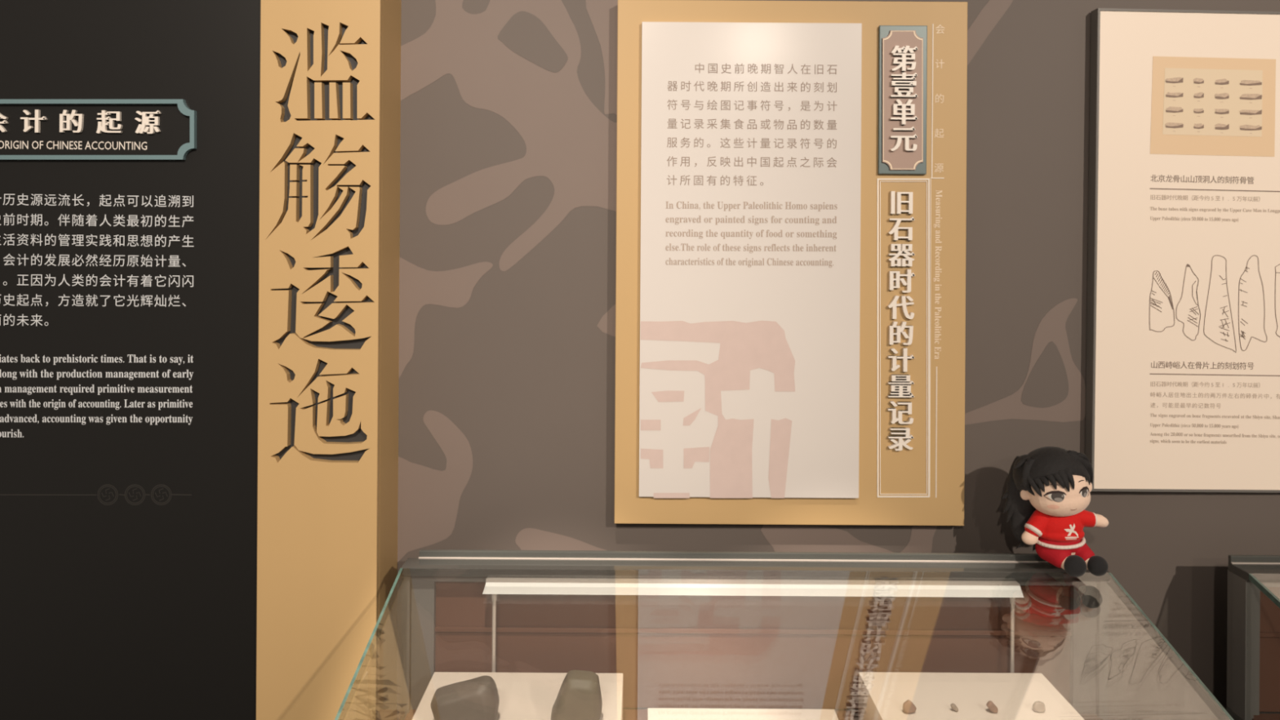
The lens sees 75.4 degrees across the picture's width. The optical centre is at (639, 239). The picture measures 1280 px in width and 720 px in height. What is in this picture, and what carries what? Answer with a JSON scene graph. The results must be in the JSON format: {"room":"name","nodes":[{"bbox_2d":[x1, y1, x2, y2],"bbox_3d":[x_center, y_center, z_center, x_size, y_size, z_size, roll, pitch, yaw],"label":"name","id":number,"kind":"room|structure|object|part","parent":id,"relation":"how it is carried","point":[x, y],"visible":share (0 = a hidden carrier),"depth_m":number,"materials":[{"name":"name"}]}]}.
{"room":"museum","nodes":[
{"label":"museum","id":0,"kind":"room"},
{"bbox_2d":[396,0,1279,719],"bbox_3d":[0.200,-0.049,1.330,4.800,3.100,0.121,0,0,0],"label":"wall","id":1,"kind":"structure","parent":0,"point":[508,138],"depth_m":1.27,"materials":[{"name":"paint"}]},
{"bbox_2d":[0,0,260,719],"bbox_3d":[-0.861,-0.006,1.220,0.644,3.000,0.099,0,0,0],"label":"board","id":2,"kind":"object","parent":1,"relation":"attached to","point":[130,129],"visible":1,"depth_m":1.18,"materials":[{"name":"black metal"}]},
{"bbox_3d":[-0.862,-0.157,1.175,0.462,0.088,0.007,0,0,0],"label":"title frame","id":3,"kind":"part","parent":2,"relation":"part of","materials":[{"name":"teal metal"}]},
{"bbox_2d":[614,0,967,525],"bbox_3d":[0.227,0.034,1.251,0.526,0.788,0.038,0,0,0],"label":"board","id":4,"kind":"object","parent":1,"relation":"attached to","point":[791,175],"visible":1,"depth_m":1.24,"materials":[{"name":"gold metal"}]},
{"bbox_2d":[640,320,795,497],"bbox_3d":[0.116,0.253,1.237,0.232,0.266,0.001,0,0,0],"label":"print","id":5,"kind":"object","parent":4,"relation":"attached to","point":[744,347],"depth_m":1.24},
{"bbox_2d":[1084,8,1279,492],"bbox_3d":[0.995,0.019,1.265,0.630,0.737,0.019,1,0,-1],"label":"sign board","id":6,"kind":"object","parent":1,"relation":"attached to","point":[1183,365],"visible":1,"depth_m":1.25,"materials":[{"name":"cream printed paper panel"},{"name":"dark grey painted metal"}]},
{"bbox_2d":[1150,56,1275,156],"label":"print","id":7,"kind":"object","parent":6,"relation":"on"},
{"bbox_3d":[0.190,1.551,-0.905,4.800,0.100,4.590,0,0,0],"label":"floor","id":8,"kind":"structure","parent":0,"visible":0},
{"bbox_2d":[256,0,401,719],"bbox_3d":[-0.453,-0.003,1.219,0.169,3.000,0.102,0,0,0],"label":"sign panel","id":9,"kind":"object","parent":8,"relation":"on","point":[327,492],"depth_m":1.17,"materials":[{"name":"gold metal"}]},
{"bbox_2d":[334,549,1233,719],"bbox_3d":[0.157,0.974,0.880,0.984,1.054,0.620,0,0,0],"label":"display case","id":10,"kind":"object","parent":8,"relation":"on","point":[671,651],"visible":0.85,"depth_m":1.17,"materials":[{"name":"clear glass"}]},
{"bbox_2d":[431,675,499,719],"bbox_3d":[-0.211,0.559,1.000,0.079,0.056,0.051,0,0,0],"label":"tool","id":11,"kind":"object","parent":10,"relation":"on","point":[477,698],"visible":1,"depth_m":0.98,"materials":[{"name":"grey stone"}]},
{"bbox_2d":[412,671,622,719],"bbox_3d":[-0.151,0.623,1.005,0.256,0.071,0.240,0,0,0],"label":"plinth","id":12,"kind":"object","parent":10,"relation":"on","point":[522,695],"visible":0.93,"depth_m":1.07,"materials":[{"name":"beige"}]},
{"bbox_2d":[551,670,602,719],"bbox_3d":[-0.077,0.556,1.002,0.061,0.063,0.046,0,0,0],"label":"tool","id":13,"kind":"object","parent":10,"relation":"on","point":[579,697],"visible":1,"depth_m":0.98,"materials":[{"name":"grey stone"}]},
{"bbox_2d":[647,707,838,719],"bbox_3d":[0.137,0.648,1.005,0.254,0.024,0.240,0,0,0],"label":"plinth","id":14,"kind":"object","parent":10,"relation":"on","point":[653,713],"visible":1,"depth_m":1.11,"materials":[{"name":"beige"}]},
{"bbox_2d":[482,577,1023,672],"bbox_3d":[0.154,0.566,1.145,0.741,0.190,0.022,0,0,0],"label":"light bar","id":15,"kind":"object","parent":10,"relation":"on","point":[494,586],"visible":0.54,"depth_m":1.14,"materials":[{"name":"grey"}]},
{"bbox_3d":[-0.202,0.573,1.147,0.018,0.172,0.018,0,0,0],"label":"post","id":16,"kind":"part","parent":15,"relation":"part of","materials":[{"name":"silver metal"}]},
{"bbox_2d":[482,582,1023,597],"bbox_3d":[0.155,0.480,1.141,0.741,0.015,0.014,0,0,0],"label":"diffuser","id":17,"kind":"object","parent":15,"relation":"attached to","point":[954,589],"depth_m":1.13,"materials":[{"name":"white plastic"}]},
{"bbox_3d":[0.516,0.577,1.147,0.018,0.172,0.018,0,0,0],"label":"post","id":18,"kind":"part","parent":15,"relation":"part of","materials":[{"name":"silver metal"}]},
{"bbox_3d":[0.159,0.567,1.171,0.984,0.196,0.038,0,0,0],"label":"frame","id":19,"kind":"part","parent":10,"relation":"part of","materials":[{"name":"grey"}]},
{"bbox_2d":[902,699,916,713],"bbox_3d":[0.334,0.579,1.027,0.016,0.016,0.008,0,0,0],"label":"flake","id":20,"kind":"object","parent":10,"relation":"on","point":[908,707],"visible":1,"depth_m":1.02,"materials":[{"name":"brown stone"}]},
{"bbox_2d":[950,702,958,711],"bbox_3d":[0.392,0.582,1.032,0.009,0.009,0.006,0,0,0],"label":"flake","id":21,"kind":"object","parent":10,"relation":"on","point":[953,706],"visible":1,"depth_m":1.03,"materials":[{"name":"grey stone"}]},
{"bbox_2d":[857,671,1084,719],"bbox_3d":[0.421,0.625,1.005,0.249,0.075,0.240,0,0,0],"label":"plinth","id":22,"kind":"object","parent":10,"relation":"on","point":[882,695],"visible":1,"depth_m":1.07,"materials":[{"name":"beige"}]},
{"bbox_2d":[986,700,998,713],"bbox_3d":[0.438,0.581,1.030,0.013,0.014,0.008,0,0,0],"label":"flake","id":23,"kind":"object","parent":10,"relation":"on","point":[992,707],"visible":1,"depth_m":1.03,"materials":[{"name":"brown stone"}]},
{"bbox_2d":[1032,701,1045,712],"bbox_3d":[0.497,0.582,1.032,0.014,0.012,0.008,0,0,0],"label":"flake","id":24,"kind":"object","parent":10,"relation":"on","point":[1038,706],"visible":1,"depth_m":1.03,"materials":[{"name":"grey stone"}]},
{"bbox_2d":[1001,446,1108,577],"bbox_3d":[0.580,0.371,1.148,0.135,0.166,0.084,0,0,0],"label":"doll","id":25,"kind":"object","parent":10,"relation":"on","point":[1047,495],"visible":1,"depth_m":1.13,"materials":[{"name":"red fabric"}]},
{"bbox_2d":[1226,555,1279,719],"bbox_3d":[1.332,0.982,0.880,0.984,1.054,0.620,0,0,0],"label":"display case","id":26,"kind":"object","parent":8,"relation":"on","point":[1253,604],"visible":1,"depth_m":1.17,"materials":[{"name":"clear glass"}]},
{"bbox_3d":[1.335,0.548,0.858,0.984,0.167,0.576,0,0,0],"label":"glass lid","id":27,"kind":"part","parent":26,"relation":"part of","materials":[{"name":"clear glass"}]}
]}

